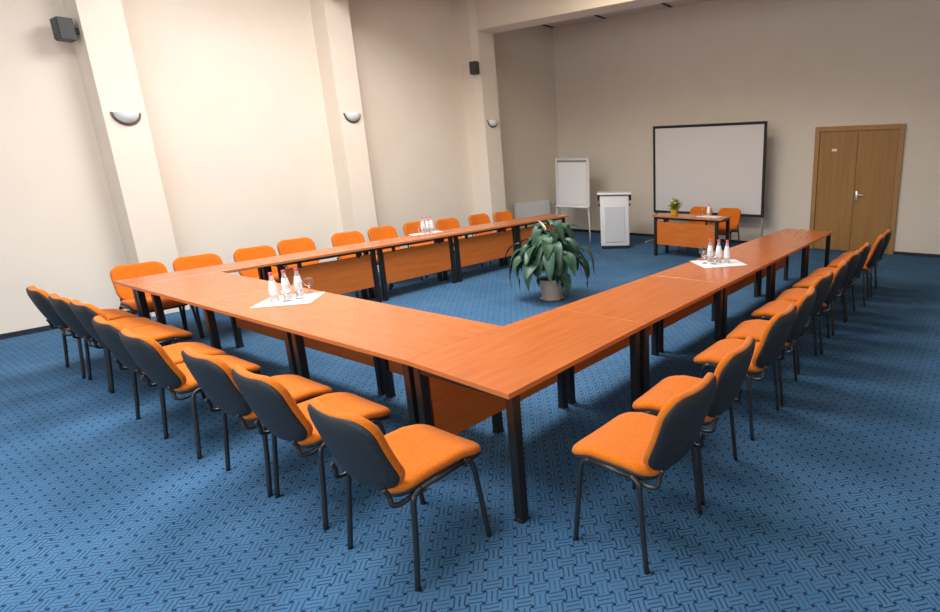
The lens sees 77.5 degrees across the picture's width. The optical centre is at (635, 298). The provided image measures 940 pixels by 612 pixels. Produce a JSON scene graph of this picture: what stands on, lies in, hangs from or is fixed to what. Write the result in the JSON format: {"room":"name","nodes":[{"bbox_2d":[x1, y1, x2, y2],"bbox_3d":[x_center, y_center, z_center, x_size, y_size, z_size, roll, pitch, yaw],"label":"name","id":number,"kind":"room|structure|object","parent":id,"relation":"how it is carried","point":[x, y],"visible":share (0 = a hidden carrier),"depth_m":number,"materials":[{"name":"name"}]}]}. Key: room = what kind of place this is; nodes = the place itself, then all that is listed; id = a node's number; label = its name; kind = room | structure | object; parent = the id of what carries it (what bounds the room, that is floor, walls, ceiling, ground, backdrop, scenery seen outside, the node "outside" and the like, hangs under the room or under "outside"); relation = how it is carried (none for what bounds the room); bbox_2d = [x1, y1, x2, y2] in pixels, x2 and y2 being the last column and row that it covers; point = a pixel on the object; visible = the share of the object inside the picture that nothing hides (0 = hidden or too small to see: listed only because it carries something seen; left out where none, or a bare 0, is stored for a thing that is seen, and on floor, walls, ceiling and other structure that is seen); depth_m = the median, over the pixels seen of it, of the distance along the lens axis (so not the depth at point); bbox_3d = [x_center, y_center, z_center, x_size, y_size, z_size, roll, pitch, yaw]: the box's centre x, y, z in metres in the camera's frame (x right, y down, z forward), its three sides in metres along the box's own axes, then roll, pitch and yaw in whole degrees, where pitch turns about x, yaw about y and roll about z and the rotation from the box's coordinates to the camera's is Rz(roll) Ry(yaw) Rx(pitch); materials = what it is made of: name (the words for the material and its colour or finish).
{"room":"conference room","nodes":[
{"label":"conference room","id":0,"kind":"room"},
{"bbox_2d":[0,0,474,333],"bbox_3d":[-6.416,-2.048,6.238,0.300,4.650,12.200,8,17,32],"label":"wall","id":1,"kind":"structure","parent":0,"point":[232,93],"depth_m":7.38,"materials":[{"name":"beige paint"}]},
{"bbox_2d":[50,16,78,42],"bbox_3d":[-6.046,-2.851,5.904,0.190,0.220,0.185,8,17,32],"label":"wall speaker","id":2,"kind":"object","parent":1,"relation":"attached to","point":[63,29],"visible":1,"depth_m":5.84,"materials":[{"name":"grey plastic"}]},
{"bbox_2d":[50,17,59,39],"bbox_3d":[-6.093,-2.832,5.833,0.166,0.196,0.012,8,17,32],"label":"grille","id":3,"kind":"object","parent":2,"relation":"attached to","point":[55,21],"depth_m":5.81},
{"bbox_2d":[110,112,140,125],"bbox_3d":[-5.718,-2.025,6.269,0.116,0.144,0.274,8,17,32],"label":"wall sconce","id":4,"kind":"object","parent":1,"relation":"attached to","point":[125,118],"visible":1,"depth_m":6.24,"materials":[{"name":"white glass"}]},
{"bbox_2d":[62,0,189,316],"bbox_3d":[-5.926,-2.092,6.378,0.370,4.650,0.395,8,17,32],"label":"column","id":5,"kind":"structure","parent":1,"relation":"attached to","point":[102,47],"depth_m":6.31,"materials":[{"name":"beige paint"}]},
{"bbox_2d":[0,251,454,339],"bbox_3d":[-5.622,-0.126,7.937,0.308,0.055,14.580,8,17,32],"label":"baseboard","id":6,"kind":"structure","parent":1,"relation":"attached to","point":[43,328],"depth_m":6.09,"materials":[{"name":"black"}]},
{"bbox_2d":[309,0,378,271],"bbox_3d":[-4.473,-2.686,8.585,0.370,4.650,0.370,8,17,32],"label":"column","id":7,"kind":"structure","parent":1,"relation":"attached to","point":[331,22],"depth_m":8.42,"materials":[{"name":"beige paint"}]},
{"bbox_2d":[343,113,360,122],"bbox_3d":[-4.268,-2.739,8.442,0.116,0.144,0.274,8,17,32],"label":"wall sconce","id":8,"kind":"object","parent":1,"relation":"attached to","point":[351,117],"visible":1,"depth_m":8.40,"materials":[{"name":"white glass"}]},
{"bbox_2d":[469,61,479,74],"bbox_3d":[-2.968,-4.260,10.284,0.170,0.220,0.145,8,17,32],"label":"wall speaker","id":9,"kind":"object","parent":1,"relation":"attached to","point":[473,65],"visible":1,"depth_m":10.22,"materials":[{"name":"grey plastic"}]},
{"bbox_2d":[469,62,475,73],"bbox_3d":[-3.004,-4.245,10.230,0.146,0.196,0.012,8,17,32],"label":"grille","id":10,"kind":"object","parent":9,"relation":"attached to","point":[472,65],"depth_m":10.22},
{"bbox_2d":[456,0,505,231],"bbox_3d":[-3.085,-3.320,10.954,0.660,4.650,0.500,8,17,32],"label":"column","id":11,"kind":"structure","parent":1,"relation":"attached to","point":[480,90],"depth_m":10.67,"materials":[{"name":"beige paint"}]},
{"bbox_2d":[487,120,497,127],"bbox_3d":[-2.734,-3.380,10.768,0.116,0.144,0.274,8,17,32],"label":"wall sconce","id":12,"kind":"object","parent":1,"relation":"attached to","point":[491,123],"visible":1,"depth_m":10.72,"materials":[{"name":"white glass"}]},
{"bbox_2d":[475,0,675,33],"bbox_3d":[1.286,-4.676,7.779,10.450,0.580,0.390,8,17,32],"label":"trim","id":13,"kind":"structure","parent":1,"relation":"attached to","point":[493,16],"depth_m":9.50,"materials":[{"name":"beige paint"}]},
{"bbox_2d":[0,231,939,611],"bbox_3d":[-1.303,0.616,5.293,11.340,0.200,14.980,8,17,32],"label":"floor","id":14,"kind":"structure","parent":0,"point":[832,504],"depth_m":3.08,"materials":[{"name":"blue carpet"}]},
{"bbox_2d":[26,285,136,378],"bbox_3d":[-4.903,0.239,4.984,0.528,0.802,0.616,9,17,33],"label":"chair","id":15,"kind":"object","parent":14,"relation":"on","point":[39,297],"visible":0.55,"depth_m":4.73,"materials":[{"name":"fabric"}]},
{"bbox_2d":[48,293,163,391],"bbox_3d":[-4.397,0.308,4.686,0.528,0.802,0.616,8,17,32],"label":"chair","id":16,"kind":"object","parent":14,"relation":"on","point":[61,305],"visible":0.57,"depth_m":4.45,"materials":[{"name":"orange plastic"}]},
{"bbox_2d":[70,299,192,405],"bbox_3d":[-3.934,0.363,4.402,0.528,0.822,0.616,8,17,30],"label":"chair","id":17,"kind":"object","parent":14,"relation":"on","point":[84,312],"visible":0.53,"depth_m":4.35,"materials":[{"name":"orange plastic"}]},
{"bbox_2d":[110,261,202,338],"bbox_3d":[-4.918,0.059,5.683,0.616,0.802,0.528,8,17,32],"label":"chair","id":18,"kind":"object","parent":14,"relation":"on","point":[121,272],"visible":0.43,"depth_m":5.63,"materials":[{"name":"orange fabric"}]},
{"bbox_2d":[92,316,226,435],"bbox_3d":[-3.312,0.474,3.932,0.528,0.822,0.616,8,17,32],"label":"chair","id":19,"kind":"object","parent":14,"relation":"on","point":[108,331],"visible":0.53,"depth_m":3.69,"materials":[{"name":"fabric"}]},
{"bbox_2d":[119,328,267,459],"bbox_3d":[-2.861,0.541,3.641,0.528,0.822,0.616,8,17,31],"label":"chair","id":20,"kind":"object","parent":14,"relation":"on","point":[149,355],"visible":0.76,"depth_m":3.37,"materials":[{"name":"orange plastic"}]},
{"bbox_2d":[114,259,278,318],"bbox_3d":[-4.353,0.080,5.685,0.431,0.740,1.281,7,17,30],"label":"conference table","id":21,"kind":"object","parent":14,"relation":"on","point":[262,265],"visible":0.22,"depth_m":5.48,"materials":[{"name":"brown wood"}]},
{"bbox_2d":[173,253,222,336],"bbox_3d":[-4.662,-0.059,6.126,0.616,0.802,0.528,8,17,32],"label":"chair","id":22,"kind":"object","parent":14,"relation":"on","point":[209,259],"visible":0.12,"depth_m":6.13,"materials":[{"name":"orange fabric"}]},
{"bbox_2d":[131,272,283,347],"bbox_3d":[-3.760,0.244,5.010,1.310,0.740,0.703,8,17,31],"label":"conference table","id":23,"kind":"object","parent":14,"relation":"on","point":[191,290],"visible":0.36,"depth_m":4.95,"materials":[{"name":"brown wood"}]},
{"bbox_2d":[233,245,279,282],"bbox_3d":[-4.387,-0.199,6.651,0.616,0.802,0.528,8,17,32],"label":"chair","id":24,"kind":"object","parent":14,"relation":"on","point":[242,254],"visible":0.22,"depth_m":6.66,"materials":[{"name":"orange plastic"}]},
{"bbox_2d":[181,347,332,496],"bbox_3d":[-2.156,0.626,3.242,0.528,0.835,0.616,8,17,32],"label":"chair","id":25,"kind":"object","parent":14,"relation":"on","point":[212,374],"visible":0.62,"depth_m":2.98,"materials":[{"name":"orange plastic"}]},
{"bbox_2d":[196,285,385,394],"bbox_3d":[-2.664,0.394,4.357,1.282,0.740,0.708,8,17,31],"label":"conference table","id":26,"kind":"object","parent":14,"relation":"on","point":[326,304],"visible":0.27,"depth_m":4.23,"materials":[{"name":"brown wood"}]},
{"bbox_2d":[250,292,323,307],"bbox_3d":[-2.720,0.009,4.367,0.433,0.002,0.364,-5,15,-17],"label":"paper sheet","id":27,"kind":"object","parent":26,"relation":"on","point":[309,298],"visible":0.79,"depth_m":4.31,"materials":[{"name":"white paper"}]},
{"bbox_2d":[268,272,279,301],"bbox_3d":[-2.801,-0.088,4.292,0.062,0.227,0.062,8,17,32],"label":"water bottle","id":28,"kind":"object","parent":27,"relation":"on","point":[272,286],"visible":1,"depth_m":4.28,"materials":[{"name":"clear glass"}]},
{"bbox_2d":[279,284,291,301],"bbox_3d":[-2.710,-0.040,4.306,0.074,0.124,0.073,8,17,32],"label":"goblet","id":29,"kind":"object","parent":27,"relation":"on","point":[285,289],"visible":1,"depth_m":4.28,"materials":[{"name":"clear glass"}]},
{"bbox_2d":[281,270,291,298],"bbox_3d":[-2.754,-0.110,4.372,0.062,0.227,0.062,-9,17,-29],"label":"water bottle","id":30,"kind":"object","parent":27,"relation":"on","point":[284,280],"visible":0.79,"depth_m":4.35,"materials":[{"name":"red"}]},
{"bbox_2d":[293,268,303,296],"bbox_3d":[-2.703,-0.131,4.449,0.062,0.227,0.062,-2,14,-3],"label":"water bottle","id":31,"kind":"object","parent":27,"relation":"on","point":[297,278],"visible":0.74,"depth_m":4.43,"materials":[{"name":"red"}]},
{"bbox_2d":[292,282,304,298],"bbox_3d":[-2.655,-0.061,4.381,0.074,0.124,0.073,-3,15,-7],"label":"goblet","id":32,"kind":"object","parent":27,"relation":"on","point":[298,287],"visible":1,"depth_m":4.36,"materials":[{"name":"clear glass"}]},
{"bbox_2d":[303,277,313,293],"bbox_3d":[-2.677,-0.105,4.555,0.073,0.124,0.074,12,19,41],"label":"goblet","id":33,"kind":"object","parent":27,"relation":"on","point":[308,282],"visible":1,"depth_m":4.53,"materials":[{"name":"clear glass"}]},
{"bbox_2d":[277,237,343,294],"bbox_3d":[-4.196,-0.343,7.155,0.616,0.822,0.528,8,17,32],"label":"chair","id":34,"kind":"object","parent":14,"relation":"on","point":[289,246],"visible":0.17,"depth_m":7.21,"materials":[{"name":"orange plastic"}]},
{"bbox_2d":[231,364,390,529],"bbox_3d":[-1.683,0.691,2.961,0.528,0.835,0.616,9,17,33],"label":"chair","id":35,"kind":"object","parent":14,"relation":"on","point":[270,401],"visible":0.82,"depth_m":2.71,"materials":[{"name":"orange plastic"}]},
{"bbox_2d":[260,243,381,301],"bbox_3d":[-3.723,-0.198,6.719,0.450,0.740,1.231,7,17,30],"label":"conference table","id":36,"kind":"object","parent":14,"relation":"on","point":[360,272],"visible":0.56,"depth_m":6.70,"materials":[{"name":"brown wood"}]},
{"bbox_2d":[331,231,391,296],"bbox_3d":[-3.823,-0.495,7.721,0.616,0.822,0.528,8,17,32],"label":"chair","id":37,"kind":"object","parent":14,"relation":"on","point":[352,237],"visible":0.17,"depth_m":7.75,"materials":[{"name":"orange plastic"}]},
{"bbox_2d":[283,303,503,432],"bbox_3d":[-1.582,0.543,3.713,1.277,0.740,0.712,8,17,31],"label":"conference table","id":38,"kind":"object","parent":14,"relation":"on","point":[394,334],"visible":0.55,"depth_m":3.58,"materials":[{"name":"brown wood"}]},
{"bbox_2d":[368,226,422,286],"bbox_3d":[-3.597,-0.644,8.281,0.616,0.822,0.528,8,17,32],"label":"chair","id":39,"kind":"object","parent":14,"relation":"on","point":[384,232],"visible":0.22,"depth_m":8.33,"materials":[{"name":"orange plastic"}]},
{"bbox_2d":[307,399,491,591],"bbox_3d":[-1.068,0.786,2.554,0.528,0.835,0.616,8,17,32],"label":"chair","id":40,"kind":"object","parent":14,"relation":"on","point":[403,461],"visible":1,"depth_m":2.35,"materials":[{"name":"orange fabric"}]},
{"bbox_2d":[361,232,456,300],"bbox_3d":[-3.097,-0.473,7.746,0.470,0.740,1.265,7,17,30],"label":"conference table","id":41,"kind":"object","parent":14,"relation":"on","point":[437,257],"visible":0.91,"depth_m":7.58,"materials":[{"name":"brown wood"}]},
{"bbox_2d":[409,231,442,235],"bbox_3d":[-3.066,-0.954,8.124,0.185,0.002,0.530,8,17,32],"label":"paper sheet","id":42,"kind":"object","parent":41,"relation":"on","point":[433,231],"visible":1,"depth_m":8.07,"materials":[{"name":"white paper"}]},
{"bbox_2d":[421,217,425,232],"bbox_3d":[-3.106,-1.069,8.113,0.062,0.227,0.062,8,17,32],"label":"water bottle","id":43,"kind":"object","parent":42,"relation":"on","point":[422,221],"visible":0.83,"depth_m":8.09,"materials":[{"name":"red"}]},
{"bbox_2d":[425,217,429,231],"bbox_3d":[-3.067,-1.087,8.181,0.062,0.227,0.062,-9,17,-29],"label":"water bottle","id":44,"kind":"object","parent":42,"relation":"on","point":[426,220],"visible":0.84,"depth_m":8.16,"materials":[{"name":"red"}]},
{"bbox_2d":[428,224,432,232],"bbox_3d":[-3.005,-1.026,8.144,0.073,0.124,0.074,12,19,41],"label":"goblet","id":45,"kind":"object","parent":42,"relation":"on","point":[430,226],"visible":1,"depth_m":8.12,"materials":[{"name":"clear glass"}]},
{"bbox_2d":[429,216,433,231],"bbox_3d":[-3.033,-1.106,8.252,0.062,0.227,0.062,-2,14,-3],"label":"water bottle","id":46,"kind":"object","parent":42,"relation":"on","point":[430,217],"visible":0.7,"depth_m":8.23,"materials":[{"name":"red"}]},
{"bbox_2d":[403,221,433,277],"bbox_3d":[-3.316,-0.796,8.853,0.616,0.822,0.528,8,17,32],"label":"chair","id":47,"kind":"object","parent":14,"relation":"on","point":[409,227],"visible":0.22,"depth_m":8.82,"materials":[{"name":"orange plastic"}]},
{"bbox_2d":[435,218,482,266],"bbox_3d":[-2.950,-0.903,9.246,0.616,0.822,0.528,8,17,32],"label":"chair","id":48,"kind":"object","parent":14,"relation":"on","point":[448,223],"visible":0.23,"depth_m":9.29,"materials":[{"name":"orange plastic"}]},
{"bbox_2d":[441,222,519,281],"bbox_3d":[-2.445,-0.760,8.816,0.490,0.740,1.336,7,17,30],"label":"conference table","id":49,"kind":"object","parent":14,"relation":"on","point":[492,246],"visible":0.74,"depth_m":8.63,"materials":[{"name":"brown wood"}]},
{"bbox_2d":[468,213,511,263],"bbox_3d":[-2.595,-1.072,9.875,0.616,0.822,0.528,8,17,32],"label":"chair","id":50,"kind":"object","parent":14,"relation":"on","point":[477,219],"visible":0.27,"depth_m":9.92,"materials":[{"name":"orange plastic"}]},
{"bbox_2d":[493,211,512,231],"bbox_3d":[-2.266,-1.183,10.285,0.616,0.822,0.528,8,17,32],"label":"chair","id":51,"kind":"object","parent":14,"relation":"on","point":[504,215],"visible":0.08,"depth_m":10.35,"materials":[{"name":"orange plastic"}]},
{"bbox_2d":[405,308,645,523],"bbox_3d":[-0.585,0.613,3.377,0.815,0.740,1.261,8,17,31],"label":"conference table","id":52,"kind":"object","parent":14,"relation":"on","point":[471,380],"visible":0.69,"depth_m":3.15,"materials":[{"name":"brown wood"}]},
{"bbox_2d":[500,214,568,265],"bbox_3d":[-1.774,-1.055,9.918,0.511,0.740,1.342,7,17,30],"label":"conference table","id":53,"kind":"object","parent":14,"relation":"on","point":[521,233],"visible":0.4,"depth_m":9.54,"materials":[{"name":"brown wood"}]},
{"bbox_2d":[504,219,593,301],"bbox_3d":[-1.103,-0.485,7.082,0.946,1.030,0.943,-12,18,-38],"label":"peace lily","id":54,"kind":"object","parent":14,"relation":"on","point":[543,251],"visible":1,"depth_m":6.88,"materials":[{"name":"plant"}]},
{"bbox_2d":[538,276,562,299],"bbox_3d":[-1.085,-0.133,7.194,0.356,0.268,0.356,8,17,32],"label":"pot","id":55,"kind":"object","parent":14,"relation":"on","point":[552,291],"depth_m":7.08,"materials":[{"name":"white ceramic"}]},
{"bbox_2d":[555,158,591,240],"bbox_3d":[-1.242,-2.224,12.392,1.086,1.760,0.767,8,17,32],"label":"easel","id":56,"kind":"object","parent":14,"relation":"on","point":[572,174],"visible":0.98,"depth_m":12.08,"materials":[{"name":"white"}]},
{"bbox_2d":[555,206,588,207],"bbox_3d":[-1.399,-2.003,12.191,0.920,0.026,0.057,8,17,32],"label":"tray","id":57,"kind":"object","parent":56,"relation":"on","point":[555,206],"depth_m":12.14,"materials":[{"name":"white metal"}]},
{"bbox_2d":[597,191,630,248],"bbox_3d":[-0.413,-1.563,11.086,0.670,1.095,0.490,-1,14,-2],"label":"lectern","id":58,"kind":"object","parent":14,"relation":"on","point":[614,205],"visible":1,"depth_m":10.88,"materials":[{"name":"white"}]},
{"bbox_2d":[597,191,630,194],"bbox_3d":[-0.421,-2.074,10.954,0.670,0.040,0.490,-1,14,-2],"label":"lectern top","id":59,"kind":"object","parent":58,"relation":"attached to","point":[607,192],"depth_m":10.73,"materials":[{"name":"white wood"}]},
{"bbox_2d":[557,275,726,403],"bbox_3d":[0.106,0.333,4.417,0.764,0.740,1.306,8,17,32],"label":"conference table","id":60,"kind":"object","parent":14,"relation":"on","point":[651,299],"visible":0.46,"depth_m":4.23,"materials":[{"name":"brown wood"}]},
{"bbox_2d":[572,372,716,574],"bbox_3d":[0.049,0.741,2.655,0.616,0.835,0.528,9,17,33],"label":"chair","id":61,"kind":"object","parent":14,"relation":"on","point":[635,446],"visible":1,"depth_m":2.45,"materials":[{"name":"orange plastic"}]},
{"bbox_2d":[652,213,730,255],"bbox_3d":[1.009,-1.097,9.899,1.404,0.740,0.517,9,18,35],"label":"conference table","id":62,"kind":"object","parent":14,"relation":"on","point":[666,233],"visible":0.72,"depth_m":9.73,"materials":[{"name":"brown wood"}]},
{"bbox_2d":[667,198,682,214],"bbox_3d":[0.707,-1.664,10.011,0.285,0.311,0.368,-12,18,-38],"label":"potted plant","id":63,"kind":"object","parent":62,"relation":"on","point":[675,203],"visible":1,"depth_m":9.98,"materials":[{"name":"green plant"}]},
{"bbox_2d":[696,215,722,217],"bbox_3d":[1.281,-1.418,9.640,0.402,0.002,0.261,10,18,36],"label":"paper sheet","id":64,"kind":"object","parent":62,"relation":"on","point":[704,215],"visible":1,"depth_m":9.64,"materials":[{"name":"white paper"}]},
{"bbox_2d":[707,203,709,215],"bbox_3d":[1.277,-1.552,9.699,0.062,0.227,0.062,2,15,10],"label":"water bottle","id":65,"kind":"object","parent":64,"relation":"on","point":[708,207],"visible":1,"depth_m":9.68,"materials":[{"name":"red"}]},
{"bbox_2d":[632,336,754,504],"bbox_3d":[0.333,0.613,3.131,0.616,0.835,0.528,7,17,29],"label":"chair","id":66,"kind":"object","parent":14,"relation":"on","point":[730,373],"visible":0.66,"depth_m":2.92,"materials":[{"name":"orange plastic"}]},
{"bbox_2d":[678,207,712,252],"bbox_3d":[1.146,-1.288,10.471,0.528,0.822,0.616,7,17,29],"label":"chair","id":67,"kind":"object","parent":14,"relation":"on","point":[695,210],"visible":0.09,"depth_m":10.61,"materials":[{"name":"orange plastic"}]},
{"bbox_2d":[645,121,767,242],"bbox_3d":[1.404,-2.252,11.108,2.430,2.360,0.820,8,17,32],"label":"projection screen","id":68,"kind":"object","parent":14,"relation":"on","point":[721,165],"visible":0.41,"depth_m":10.96,"materials":[{"name":"white fabric"}]},
{"bbox_2d":[653,255,775,352],"bbox_3d":[0.802,0.054,5.452,0.738,0.740,1.260,8,17,32],"label":"conference table","id":69,"kind":"object","parent":14,"relation":"on","point":[728,275],"visible":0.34,"depth_m":5.25,"materials":[{"name":"brown wood"}]},
{"bbox_2d":[699,248,705,260],"bbox_3d":[0.682,-0.453,5.686,0.074,0.124,0.073,8,17,32],"label":"goblet","id":70,"kind":"object","parent":69,"relation":"on","point":[700,249],"visible":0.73,"depth_m":5.66,"materials":[{"name":"clear glass"}]},
{"bbox_2d":[691,259,746,267],"bbox_3d":[0.829,-0.353,5.544,0.463,0.002,0.385,-5,15,-14],"label":"paper sheet","id":71,"kind":"object","parent":69,"relation":"on","point":[733,262],"visible":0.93,"depth_m":5.47,"materials":[{"name":"white paper"}]},
{"bbox_2d":[701,250,707,263],"bbox_3d":[0.687,-0.411,5.522,0.074,0.124,0.073,-3,15,-7],"label":"goblet","id":72,"kind":"object","parent":71,"relation":"on","point":[704,253],"visible":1,"depth_m":5.49,"materials":[{"name":"clear glass"}]},
{"bbox_2d":[707,239,712,261],"bbox_3d":[0.750,-0.480,5.579,0.062,0.227,0.062,8,17,32],"label":"water bottle","id":73,"kind":"object","parent":71,"relation":"on","point":[710,248],"visible":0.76,"depth_m":5.56,"materials":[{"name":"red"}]},
{"bbox_2d":[710,251,716,264],"bbox_3d":[0.767,-0.399,5.473,0.073,0.124,0.074,12,19,41],"label":"goblet","id":74,"kind":"object","parent":71,"relation":"on","point":[713,254],"visible":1,"depth_m":5.44,"materials":[{"name":"clear glass"}]},
{"bbox_2d":[716,239,721,262],"bbox_3d":[0.830,-0.474,5.552,0.062,0.227,0.062,-9,17,-29],"label":"water bottle","id":75,"kind":"object","parent":71,"relation":"on","point":[718,248],"visible":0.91,"depth_m":5.53,"materials":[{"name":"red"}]},
{"bbox_2d":[724,240,729,262],"bbox_3d":[0.909,-0.466,5.515,0.062,0.227,0.062,-2,14,-3],"label":"water bottle","id":76,"kind":"object","parent":71,"relation":"on","point":[727,248],"visible":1,"depth_m":5.50,"materials":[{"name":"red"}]},
{"bbox_2d":[718,208,740,247],"bbox_3d":[1.613,-1.221,10.181,0.528,0.822,0.616,9,18,34],"label":"chair","id":77,"kind":"object","parent":14,"relation":"on","point":[735,213],"visible":0.52,"depth_m":10.20,"materials":[{"name":"orange fabric"}]},
{"bbox_2d":[693,303,796,440],"bbox_3d":[0.745,0.438,3.785,0.616,0.835,0.528,8,17,32],"label":"chair","id":78,"kind":"object","parent":14,"relation":"on","point":[775,335],"visible":0.77,"depth_m":3.55,"materials":[{"name":"orange fabric"}]},
{"bbox_2d":[722,239,809,300],"bbox_3d":[1.478,-0.217,6.459,0.714,0.740,1.235,8,17,32],"label":"conference table","id":79,"kind":"object","parent":14,"relation":"on","point":[756,248],"visible":0.34,"depth_m":6.46,"materials":[{"name":"brown wood"}]},
{"bbox_2d":[726,286,816,405],"bbox_3d":[1.037,0.315,4.265,0.616,0.822,0.528,6,16,26],"label":"chair","id":80,"kind":"object","parent":14,"relation":"on","point":[755,328],"visible":0.57,"depth_m":4.06,"materials":[{"name":"orange fabric"}]},
{"bbox_2d":[751,271,833,374],"bbox_3d":[1.361,0.162,4.839,0.616,0.822,0.528,9,17,33],"label":"chair","id":81,"kind":"object","parent":14,"relation":"on","point":[822,284],"visible":0.61,"depth_m":4.68,"materials":[{"name":"orange fabric"}]},
{"bbox_2d":[757,229,832,295],"bbox_3d":[2.127,-0.477,7.424,0.690,0.740,1.159,8,17,32],"label":"conference table","id":82,"kind":"object","parent":14,"relation":"on","point":[792,235],"visible":0.38,"depth_m":7.36,"materials":[{"name":"brown wood"}]},
{"bbox_2d":[775,259,847,354],"bbox_3d":[1.661,0.042,5.285,0.616,0.822,0.528,6,16,25],"label":"chair","id":83,"kind":"object","parent":14,"relation":"on","point":[794,294],"visible":0.52,"depth_m":5.06,"materials":[{"name":"orange fabric"}]},
{"bbox_2d":[792,250,860,335],"bbox_3d":[1.986,-0.098,5.806,0.616,0.822,0.528,8,17,32],"label":"chair","id":84,"kind":"object","parent":14,"relation":"on","point":[853,260],"visible":0.48,"depth_m":5.59,"materials":[{"name":"orange fabric"}]},
{"bbox_2d":[807,242,870,321],"bbox_3d":[2.276,-0.219,6.255,0.616,0.822,0.528,7,17,29],"label":"chair","id":85,"kind":"object","parent":14,"relation":"on","point":[865,249],"visible":0.53,"depth_m":6.04,"materials":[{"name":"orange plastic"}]},
{"bbox_2d":[827,234,884,306],"bbox_3d":[2.692,-0.373,6.825,0.616,0.822,0.528,6,16,26],"label":"chair","id":86,"kind":"object","parent":14,"relation":"on","point":[877,247],"visible":0.65,"depth_m":6.57,"materials":[{"name":"fabric"}]},
{"bbox_2d":[838,229,891,296],"bbox_3d":[2.978,-0.494,7.277,0.616,0.822,0.528,7,16,28],"label":"chair","id":87,"kind":"object","parent":14,"relation":"on","point":[888,232],"visible":0.38,"depth_m":7.06,"materials":[{"name":"orange fabric"}]},
{"bbox_2d":[493,25,561,227],"bbox_3d":[-2.642,-3.725,12.493,0.300,4.650,2.780,8,17,32],"label":"wall","id":88,"kind":"structure","parent":0,"point":[524,57],"depth_m":12.48,"materials":[{"name":"beige paint"}]},
{"bbox_2d":[513,200,550,218],"bbox_3d":[-2.391,-1.847,12.906,0.137,0.800,1.160,8,17,32],"label":"radiator","id":89,"kind":"object","parent":88,"relation":"attached to","point":[541,207],"visible":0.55,"depth_m":12.75,"materials":[{"name":"white metal"}]},
{"bbox_2d":[544,0,712,27],"bbox_3d":[-1.381,-4.056,4.088,11.340,0.150,14.980,8,17,32],"label":"ceiling","id":90,"kind":"structure","parent":0,"point":[676,3],"depth_m":11.49,"materials":[{"name":"beige paint"}]},
{"bbox_2d":[542,3,672,27],"bbox_3d":[0.659,-5.746,10.831,6.430,0.012,0.500,8,17,32],"label":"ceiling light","id":91,"kind":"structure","parent":90,"relation":"attached to","point":[665,4],"depth_m":11.73,"materials":[{"name":"grey"}]},
{"bbox_2d":[552,0,939,253],"bbox_3d":[2.665,-3.346,10.683,11.240,4.650,0.200,8,17,32],"label":"wall","id":92,"kind":"structure","parent":0,"point":[798,67],"depth_m":10.63,"materials":[{"name":"beige paint"}]},
{"bbox_2d":[571,228,939,257],"bbox_3d":[2.686,-1.092,11.142,10.740,0.055,0.018,8,17,32],"label":"baseboard","id":93,"kind":"structure","parent":92,"relation":"attached to","point":[581,230],"depth_m":11.46,"materials":[{"name":"black"}]},
{"bbox_2d":[809,124,905,253],"bbox_3d":[3.938,-1.953,10.037,1.500,2.235,0.097,8,17,32],"label":"door","id":94,"kind":"structure","parent":92,"relation":"in","point":[879,156],"depth_m":10.01,"materials":[{"name":"brown wood"}]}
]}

